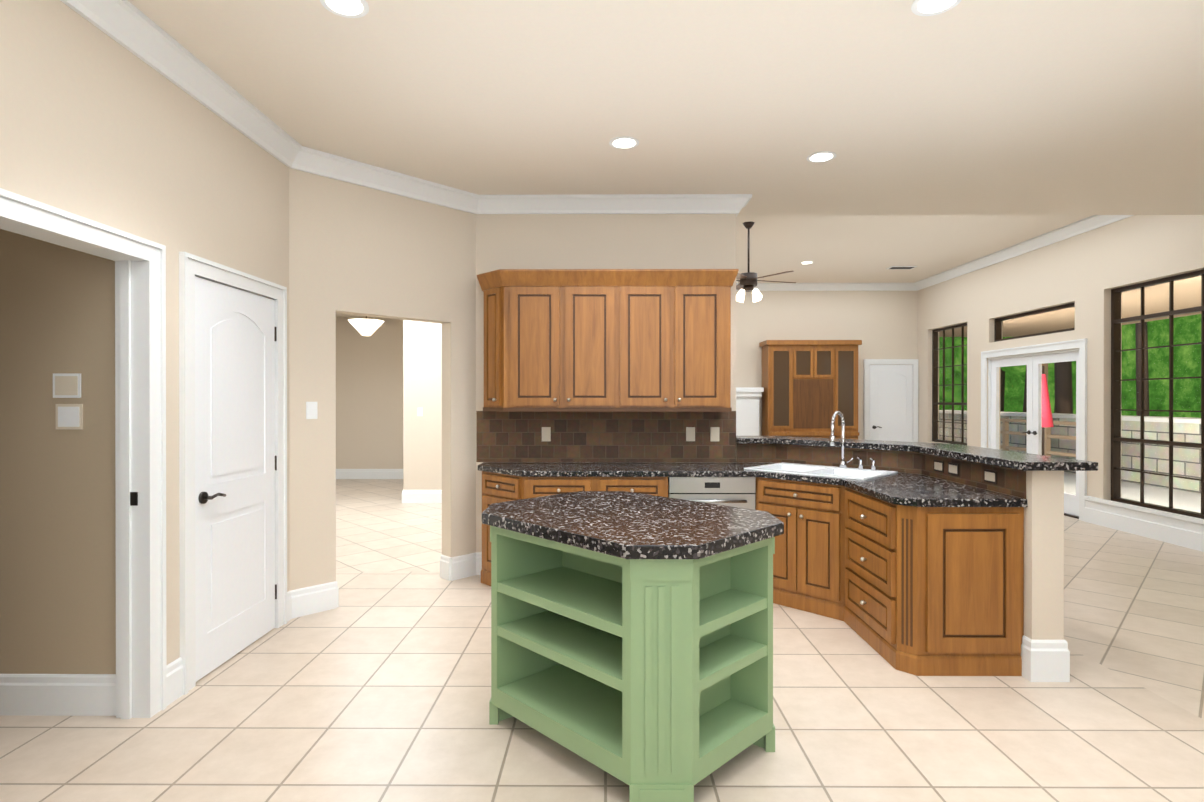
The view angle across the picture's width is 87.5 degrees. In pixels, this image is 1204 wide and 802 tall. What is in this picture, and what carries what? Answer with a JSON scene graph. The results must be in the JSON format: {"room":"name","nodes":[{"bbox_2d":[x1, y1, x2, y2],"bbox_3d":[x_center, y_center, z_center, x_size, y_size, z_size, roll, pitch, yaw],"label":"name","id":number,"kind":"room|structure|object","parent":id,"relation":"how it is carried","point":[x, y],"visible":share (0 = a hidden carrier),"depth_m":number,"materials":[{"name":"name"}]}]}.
{"room":"kitchen","nodes":[
{"label":"kitchen","id":0,"kind":"room"},
{"bbox_2d":[0,229,115,673],"bbox_3d":[-3.124,-0.109,2.908,1.904,3.050,0.120,0,0,0],"label":"wall","id":1,"kind":"structure","parent":0,"point":[57,539],"depth_m":2.83,"materials":[{"name":"paint"}]},
{"bbox_2d":[0,674,115,715],"bbox_3d":[-3.124,1.326,2.843,1.904,0.180,0.018,0,0,0],"label":"baseboard","id":2,"kind":"structure","parent":1,"relation":"attached to","point":[59,694],"depth_m":2.83,"materials":[{"name":"white wood"}]},
{"bbox_2d":[53,373,80,397],"bbox_3d":[-2.416,-0.069,2.840,0.125,0.110,0.008,0,0,0],"label":"thermostat","id":3,"kind":"object","parent":1,"relation":"attached to","point":[66,385],"visible":1,"depth_m":2.84,"materials":[{"name":"beige plastic"}]},
{"bbox_2d":[56,404,82,428],"bbox_3d":[-2.406,0.071,2.840,0.120,0.115,0.008,0,0,0],"label":"light switch","id":4,"kind":"object","parent":1,"relation":"attached to","point":[69,416],"visible":1,"depth_m":2.84,"materials":[{"name":"white plastic"}]},
{"bbox_2d":[0,0,289,664],"bbox_3d":[-2.114,-0.104,1.013,0.136,3.050,6.140,0,0,0],"label":"wall","id":5,"kind":"structure","parent":0,"point":[98,125],"depth_m":2.79,"materials":[{"name":"paint"}]},
{"bbox_2d":[0,188,166,718],"bbox_3d":[-2.107,0.388,2.350,0.136,2.058,0.952,0,0,0],"label":"door frame","id":6,"kind":"structure","parent":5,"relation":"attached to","point":[130,395],"depth_m":2.81,"materials":[{"name":"white wood"}]},
{"bbox_2d":[130,492,137,505],"bbox_3d":[-2.086,0.436,2.805,0.030,0.060,0.006,0,0,0],"label":"strike plate","id":7,"kind":"object","parent":6,"relation":"attached to","point":[133,498],"visible":1,"depth_m":2.80,"materials":[{"name":"grey metal"}]},
{"bbox_2d":[167,657,183,705],"bbox_3d":[-2.026,1.325,2.966,0.018,0.180,0.131,0,0,0],"label":"baseboard","id":8,"kind":"structure","parent":5,"relation":"attached to","point":[175,690],"depth_m":2.98,"materials":[{"name":"white wood"}]},
{"bbox_2d":[179,252,286,694],"bbox_3d":[-2.018,0.347,3.514,0.028,2.134,0.970,0,0,0],"label":"door frame","id":9,"kind":"structure","parent":5,"relation":"attached to","point":[191,266],"depth_m":3.10,"materials":[{"name":"white wood"}]},
{"bbox_2d":[195,275,275,627],"bbox_3d":[-2.100,0.383,3.515,0.136,2.062,0.826,0,0,0],"label":"liner","id":10,"kind":"object","parent":5,"relation":"attached to","point":[195,275],"depth_m":3.56,"materials":[{"name":"white wood"}]},
{"bbox_2d":[195,276,276,681],"bbox_3d":[-2.022,0.391,3.518,0.099,2.030,0.781,0,0,0],"label":"pantry door","id":11,"kind":"structure","parent":10,"relation":"attached to","point":[235,466],"depth_m":3.47,"materials":[{"name":"white wood"}]},
{"bbox_2d":[336,313,369,316],"bbox_3d":[-2.224,-1.558,7.815,6.050,0.120,7.450,0,0,0],"label":"ceiling","id":12,"kind":"structure","parent":0,"point":[342,315],"depth_m":11.09,"materials":[{"name":"paint"}]},
{"bbox_2d":[348,316,383,335],"bbox_3d":[-3.541,-1.243,9.447,0.520,0.520,0.520,0,0,0],"label":"light","id":13,"kind":"object","parent":12,"relation":"attached to","point":[366,327],"visible":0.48,"depth_m":9.32,"materials":[{"name":"white glass"}]},
{"bbox_2d":[289,168,475,590],"bbox_3d":[-1.575,-0.114,4.643,0.136,3.050,1.556,0,0,44],"label":"wall","id":14,"kind":"structure","parent":0,"point":[354,249],"depth_m":4.41,"materials":[{"name":"paint"}]},
{"bbox_2d":[306,402,317,418],"bbox_3d":[-1.928,0.062,4.180,0.008,0.115,0.072,0,0,44],"label":"switch plate","id":15,"kind":"object","parent":14,"relation":"attached to","point":[311,411],"visible":1,"depth_m":4.17,"materials":[{"name":"white plastic"}]},
{"bbox_2d":[287,581,336,621],"bbox_3d":[-1.918,1.322,4.151,0.222,0.180,0.300,0,0,0],"label":"baseboard","id":16,"kind":"structure","parent":14,"relation":"attached to","point":[305,601],"depth_m":4.17,"materials":[{"name":"white wood"}]},
{"bbox_2d":[336,581,338,606],"bbox_3d":[-1.861,1.321,4.355,0.136,0.180,0.018,0,0,44],"label":"baseboard","id":17,"kind":"structure","parent":14,"relation":"attached to","point":[337,595],"depth_m":4.31,"materials":[{"name":"white wood"}]},
{"bbox_2d":[60,0,751,216],"bbox_3d":[-0.435,-1.567,1.590,3.215,0.125,7.320,0,0,0],"label":"crown molding","id":18,"kind":"structure","parent":14,"relation":"attached to","point":[131,28],"depth_m":4.13,"materials":[{"name":"white wood"}]},
{"bbox_2d":[440,555,450,580],"bbox_3d":[-1.242,1.320,4.986,0.136,0.180,0.018,0,0,44],"label":"baseboard","id":19,"kind":"structure","parent":14,"relation":"attached to","point":[445,567],"depth_m":4.97,"materials":[{"name":"white wood"}]},
{"bbox_2d":[336,317,441,489],"bbox_3d":[-2.224,-0.048,7.819,6.050,2.900,7.450,0,0,0],"label":"wall","id":20,"kind":"structure","parent":0,"point":[388,377],"depth_m":11.23,"materials":[{"name":"paint"}]},
{"bbox_2d":[336,469,402,478],"bbox_3d":[-3.926,1.302,11.228,2.370,0.180,0.018,0,0,0],"label":"baseboard","id":21,"kind":"structure","parent":20,"relation":"attached to","point":[340,473],"depth_m":11.22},
{"bbox_2d":[417,408,422,415],"bbox_3d":[-2.495,0.149,8.621,0.072,0.115,0.008,0,0,0],"label":"light switch","id":22,"kind":"object","parent":20,"relation":"attached to","point":[419,411],"visible":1,"depth_m":8.62,"materials":[{"name":"white plastic"}]},
{"bbox_2d":[402,490,441,502],"bbox_3d":[-0.969,1.309,8.612,3.548,0.180,0.018,0,0,0],"label":"baseboard","id":23,"kind":"structure","parent":20,"relation":"attached to","point":[421,496],"depth_m":8.61,"materials":[{"name":"white wood"}]},
{"bbox_2d":[0,479,1203,801],"bbox_3d":[-0.465,1.460,4.839,13.200,0.100,14.600,0,0,0],"label":"floor","id":24,"kind":"structure","parent":0,"point":[374,685],"depth_m":2.81,"materials":[{"name":"tile"}]},
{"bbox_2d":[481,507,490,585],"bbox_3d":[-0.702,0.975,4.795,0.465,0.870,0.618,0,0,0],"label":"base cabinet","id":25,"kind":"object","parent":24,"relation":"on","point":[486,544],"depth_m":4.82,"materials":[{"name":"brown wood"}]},
{"bbox_2d":[489,559,774,801],"bbox_3d":[0.104,0.976,2.754,1.200,0.880,1.200,0,0,0],"label":"kitchen island","id":26,"kind":"object","parent":24,"relation":"on","point":[632,640],"depth_m":2.44,"materials":[{"name":"wood"}]},
{"bbox_2d":[482,491,783,558],"bbox_3d":[0.104,0.510,2.753,1.256,0.048,1.256,0,0,0],"label":"island countertop","id":27,"kind":"structure","parent":26,"relation":"on","point":[580,524],"depth_m":2.54,"materials":[{"name":"stone"}]},
{"bbox_2d":[739,507,755,509],"bbox_3d":[0.825,0.977,4.758,0.685,0.866,0.673,0,0,0],"label":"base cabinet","id":28,"kind":"object","parent":24,"relation":"on","point":[754,508],"depth_m":4.49,"materials":[{"name":"silver metal"}]},
{"bbox_2d":[668,477,754,509],"bbox_3d":[0.789,0.977,4.769,0.614,0.866,0.650,0,0,0],"label":"dishwasher","id":29,"kind":"object","parent":28,"relation":"in","point":[739,492],"depth_m":4.49,"materials":[{"name":"silver metal"}]},
{"bbox_2d":[736,387,763,435],"bbox_3d":[2.419,0.577,11.159,0.820,1.630,0.316,0,0,0],"label":"fireplace mantel","id":30,"kind":"object","parent":24,"relation":"on","point":[747,411],"visible":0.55,"depth_m":11.07,"materials":[{"name":"white wood"}]},
{"bbox_2d":[759,340,861,438],"bbox_3d":[3.643,0.173,11.051,1.630,2.440,0.516,0,0,0],"label":"built-in hutch","id":31,"kind":"object","parent":24,"relation":"on","point":[810,388],"visible":0.56,"depth_m":10.84,"materials":[{"name":"brown wood"}]},
{"bbox_2d":[732,439,1069,681],"bbox_3d":[1.723,0.877,4.220,1.272,1.068,2.106,0,0,0],"label":"base cabinet","id":32,"kind":"object","parent":24,"relation":"on","point":[902,556],"depth_m":3.25,"materials":[{"name":"brown wood"}]},
{"bbox_2d":[478,463,811,506],"bbox_3d":[0.605,0.520,4.158,3.149,0.040,1.876,0,0,0],"label":"countertop","id":33,"kind":"structure","parent":32,"relation":"on","point":[727,484],"depth_m":4.49,"materials":[{"name":"black stone"}]},
{"bbox_2d":[744,462,897,479],"bbox_3d":[1.543,0.589,4.475,1.017,0.204,1.017,0,0,0],"label":"sink","id":34,"kind":"object","parent":33,"relation":"in","point":[784,470],"depth_m":4.47,"materials":[{"name":"white ceramic"}]},
{"bbox_2d":[830,411,875,469],"bbox_3d":[1.776,0.280,4.505,0.306,0.415,0.221,0,0,0],"label":"faucet","id":35,"kind":"object","parent":34,"relation":"on","point":[861,454],"depth_m":4.56,"materials":[{"name":"silver metal"}]},
{"bbox_2d":[728,435,1097,470],"bbox_3d":[1.774,0.320,4.243,1.374,0.042,2.260,0,0,0],"label":"countertop","id":36,"kind":"structure","parent":32,"relation":"on","point":[832,453],"depth_m":4.40,"materials":[{"name":"black stone"}]},
{"bbox_2d":[934,460,943,472],"bbox_3d":[2.172,0.420,4.059,0.008,0.072,0.115,0,0,0],"label":"outlet","id":37,"kind":"object","parent":32,"relation":"attached to","point":[938,466],"visible":1,"depth_m":4.05,"materials":[{"name":"white plastic"}]},
{"bbox_2d":[948,462,958,475],"bbox_3d":[2.171,0.421,3.888,0.008,0.072,0.115,0,0,0],"label":"outlet","id":38,"kind":"object","parent":32,"relation":"attached to","point":[953,468],"visible":1,"depth_m":3.88,"materials":[{"name":"white plastic"}]},
{"bbox_2d":[984,469,996,483],"bbox_3d":[2.169,0.422,3.514,0.008,0.072,0.115,0,0,0],"label":"outlet","id":39,"kind":"object","parent":32,"relation":"attached to","point":[990,476],"visible":1,"depth_m":3.51,"materials":[{"name":"white plastic"}]},
{"bbox_2d":[476,214,735,551],"bbox_3d":[0.002,-0.116,5.177,2.170,3.050,0.150,0,0,0],"label":"wall","id":40,"kind":"structure","parent":0,"point":[605,241],"depth_m":5.10,"materials":[{"name":"paint"}]},
{"bbox_2d":[451,552,481,580],"bbox_3d":[-1.065,1.320,5.022,0.242,0.180,0.179,0,0,0],"label":"baseboard","id":41,"kind":"structure","parent":40,"relation":"attached to","point":[466,565],"depth_m":5.03,"materials":[{"name":"white wood"}]},
{"bbox_2d":[477,277,520,411],"bbox_3d":[-0.785,-0.420,4.927,0.300,1.000,0.348,0,0,0],"label":"upper cabinet","id":42,"kind":"object","parent":40,"relation":"attached to","point":[502,295],"depth_m":4.79,"materials":[{"name":"brown wood"}]},
{"bbox_2d":[542,427,550,440],"bbox_3d":[-0.453,0.269,5.097,0.072,0.115,0.008,0,0,0],"label":"electrical outlet","id":43,"kind":"object","parent":40,"relation":"attached to","point":[546,433],"visible":1,"depth_m":5.09,"materials":[{"name":"beige plastic"}]},
{"bbox_2d":[521,277,620,411],"bbox_3d":[-0.290,-0.420,4.924,0.810,1.000,0.348,0,0,0],"label":"upper cabinet","id":44,"kind":"object","parent":40,"relation":"attached to","point":[607,340],"depth_m":4.75,"materials":[{"name":"brown wood"}]},
{"bbox_2d":[621,277,732,411],"bbox_3d":[0.545,-0.420,4.920,0.860,1.000,0.348,0,0,0],"label":"upper cabinet","id":45,"kind":"object","parent":40,"relation":"attached to","point":[676,331],"depth_m":4.75,"materials":[{"name":"brown wood"}]},
{"bbox_2d":[686,427,694,440],"bbox_3d":[0.717,0.269,5.091,0.072,0.115,0.008,0,0,0],"label":"electrical outlet","id":46,"kind":"object","parent":40,"relation":"attached to","point":[690,433],"visible":1,"depth_m":5.09,"materials":[{"name":"beige plastic"}]},
{"bbox_2d":[710,427,718,440],"bbox_3d":[0.914,0.269,5.090,0.072,0.115,0.008,0,0,0],"label":"electrical outlet","id":47,"kind":"object","parent":40,"relation":"attached to","point":[714,433],"visible":1,"depth_m":5.09,"materials":[{"name":"beige plastic"}]},
{"bbox_2d":[476,411,1025,498],"bbox_3d":[0.577,0.291,4.163,3.201,0.416,1.867,0,0,0],"label":"backsplash","id":48,"kind":"structure","parent":40,"relation":"attached to","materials":[{"name":"tile"}]},
{"bbox_2d":[128,0,1203,282],"bbox_3d":[0.804,-1.924,4.622,10.060,0.570,13.800,0,0,0],"label":"ceiling","id":49,"kind":"structure","parent":0,"point":[1022,106],"depth_m":3.47,"materials":[{"name":"paint"}]},
{"bbox_2d":[320,0,368,17],"bbox_3d":[-1.057,-1.630,2.583,0.190,0.006,0.190,0,0,0],"label":"recessed light","id":50,"kind":"object","parent":49,"relation":"in","point":[352,8],"visible":1,"depth_m":2.60,"materials":[{"name":"white"}]},
{"bbox_2d":[609,136,638,148],"bbox_3d":[0.140,-1.634,3.987,0.190,0.006,0.190,0,0,0],"label":"recessed light","id":51,"kind":"object","parent":49,"relation":"in","point":[624,142],"visible":1,"depth_m":3.98,"materials":[{"name":"beige"}]},
{"bbox_2d":[736,222,795,302],"bbox_3d":[1.732,-1.635,7.474,1.218,0.923,1.168,0,0,0],"label":"ceiling fan","id":52,"kind":"object","parent":49,"relation":"hanging from","point":[748,280],"visible":0.79,"depth_m":7.34,"materials":[{"name":"brown metal"}]},
{"bbox_2d":[801,261,812,263],"bbox_3d":[3.110,-2.100,9.549,0.190,0.006,0.190,0,0,0],"label":"recessed light","id":53,"kind":"object","parent":49,"relation":"in","point":[807,262],"visible":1,"depth_m":9.53,"materials":[{"name":"beige"}]},
{"bbox_2d":[806,151,835,162],"bbox_3d":[1.472,-1.635,4.219,0.190,0.006,0.190,0,0,0],"label":"recessed light","id":54,"kind":"object","parent":49,"relation":"in","point":[822,156],"visible":1,"depth_m":4.22,"materials":[{"name":"beige"}]},
{"bbox_2d":[886,266,916,268],"bbox_3d":[4.712,-2.097,9.901,0.400,0.014,0.200,0,0,0],"label":"ceiling vent","id":55,"kind":"object","parent":49,"relation":"in","point":[901,267],"visible":1,"depth_m":9.85,"materials":[{"name":"white metal"}]},
{"bbox_2d":[911,0,960,15],"bbox_3d":[1.369,-1.630,2.570,0.190,0.006,0.190,0,0,0],"label":"recessed light","id":56,"kind":"object","parent":49,"relation":"in","point":[927,7],"visible":1,"depth_m":2.60,"materials":[{"name":"beige"}]},
{"bbox_2d":[736,291,917,439],"bbox_3d":[3.345,-0.358,11.388,5.050,3.500,0.150,0,0,0],"label":"wall","id":57,"kind":"structure","parent":0,"point":[882,324],"depth_m":11.31,"materials":[{"name":"paint"}]},
{"bbox_2d":[736,283,913,290],"bbox_3d":[3.324,-2.044,11.255,4.470,0.125,0.105,0,0,0],"label":"crown molding","id":58,"kind":"structure","parent":57,"relation":"attached to","point":[760,286],"depth_m":11.25,"materials":[{"name":"white wood"}]},
{"bbox_2d":[863,359,917,441],"bbox_3d":[5.179,0.322,11.280,0.960,2.140,0.050,0,0,0],"label":"door frame","id":59,"kind":"structure","parent":57,"relation":"attached to","point":[867,363],"depth_m":11.25,"materials":[{"name":"white wood"}]},
{"bbox_2d":[870,365,912,441],"bbox_3d":[5.179,0.369,11.251,0.760,2.030,0.099,0,0,0],"label":"room door","id":60,"kind":"structure","parent":57,"relation":"in","point":[891,402],"depth_m":11.26,"materials":[{"name":"white wood"}]},
{"bbox_2d":[918,215,1203,499],"bbox_3d":[5.734,-0.339,4.675,0.200,3.500,13.550,0,0,0],"label":"wall","id":61,"kind":"structure","parent":0,"point":[1086,272],"depth_m":7.49,"materials":[{"name":"paint"}]},
{"bbox_2d":[932,323,966,444],"bbox_3d":[5.782,-0.265,10.350,0.085,1.936,1.196,0,0,0],"label":"window","id":62,"kind":"structure","parent":61,"relation":"in","point":[935,385],"depth_m":10.62,"materials":[{"name":"brown metal"}]},
{"bbox_2d":[914,215,1133,290],"bbox_3d":[5.602,-2.036,8.421,0.105,0.125,5.750,0,0,0],"label":"crown molding","id":63,"kind":"structure","parent":61,"relation":"attached to","point":[1090,223],"depth_m":8.29,"materials":[{"name":"white wood"}]},
{"bbox_2d":[988,348,1078,518],"bbox_3d":[5.720,0.386,8.337,0.148,2.028,1.826,0,0,0],"label":"french door","id":64,"kind":"structure","parent":61,"relation":"in","point":[1033,362],"depth_m":8.31,"materials":[{"name":"white wood"}]},
{"bbox_2d":[981,339,1086,520],"bbox_3d":[5.640,0.335,8.338,0.028,2.130,2.030,0,0,0],"label":"door frame","id":65,"kind":"structure","parent":61,"relation":"attached to","point":[1081,344],"depth_m":7.43,"materials":[{"name":"white wood"}]},
{"bbox_2d":[994,302,1074,341],"bbox_3d":[5.774,-1.025,8.358,0.080,0.346,1.676,0,0,0],"label":"transom","id":66,"kind":"object","parent":61,"relation":"attached to","point":[998,330],"visible":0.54,"depth_m":8.50,"materials":[{"name":"brown metal"}]},
{"bbox_2d":[1083,496,1203,551],"bbox_3d":[5.600,1.266,2.615,0.045,0.300,9.420,0,0,0],"label":"baseboard","id":67,"kind":"structure","parent":61,"relation":"attached to","point":[1176,529],"depth_m":6.47,"materials":[{"name":"white wood"}]},
{"bbox_2d":[1111,269,1203,518],"bbox_3d":[5.759,-0.063,6.016,0.085,2.376,2.126,0,0,0],"label":"window","id":68,"kind":"structure","parent":61,"relation":"in","point":[1117,439],"depth_m":6.69,"materials":[{"name":"brown metal"}]},
{"label":"outside","id":69,"kind":"structure","parent":0,"visible":0},
{"bbox_2d":[1064,472,1200,512],"bbox_3d":[13.901,1.472,7.862,16.100,0.100,28.000,0,0,0],"label":"ground","id":70,"kind":"structure","parent":69,"point":[1185,500],"depth_m":9.53,"materials":[{"name":"concrete"}]},
{"bbox_2d":[1000,418,1075,456],"bbox_3d":[8.204,0.875,12.140,0.080,1.070,3.700,0,0,0],"label":"fence","id":71,"kind":"object","parent":70,"relation":"on","point":[1048,435],"depth_m":11.60,"materials":[{"name":"brown wood"}]},
{"bbox_2d":[1042,366,1053,454],"bbox_3d":[7.567,0.403,10.793,0.440,2.020,0.440,0,0,0],"label":"umbrella","id":72,"kind":"object","parent":70,"relation":"on","point":[1047,419],"depth_m":10.71,"materials":[{"name":"red fabric"}]},
{"bbox_2d":[939,276,1200,384],"bbox_3d":[7.399,0.003,7.392,3.100,2.840,11.000,0,0,0],"label":"roof","id":73,"kind":"structure","parent":70,"relation":"on","point":[1157,296],"depth_m":9.15,"materials":[{"name":"brown wood"}]},
{"bbox_2d":[939,410,1200,493],"bbox_3d":[9.396,0.854,6.884,0.600,1.140,22.000,0,0,0],"label":"block wall","id":74,"kind":"structure","parent":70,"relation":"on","point":[1185,462],"depth_m":10.61,"materials":[{"name":"concrete"}]},
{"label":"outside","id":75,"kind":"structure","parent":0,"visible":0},
{"bbox_2d":[939,314,1200,417],"bbox_3d":[11.007,-3.601,8.863,10.300,12.000,34.000,0,0,0],"label":"hedge","id":76,"kind":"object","parent":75,"point":[1186,360],"depth_m":18.03,"materials":[{"name":"green plant"}]}
]}

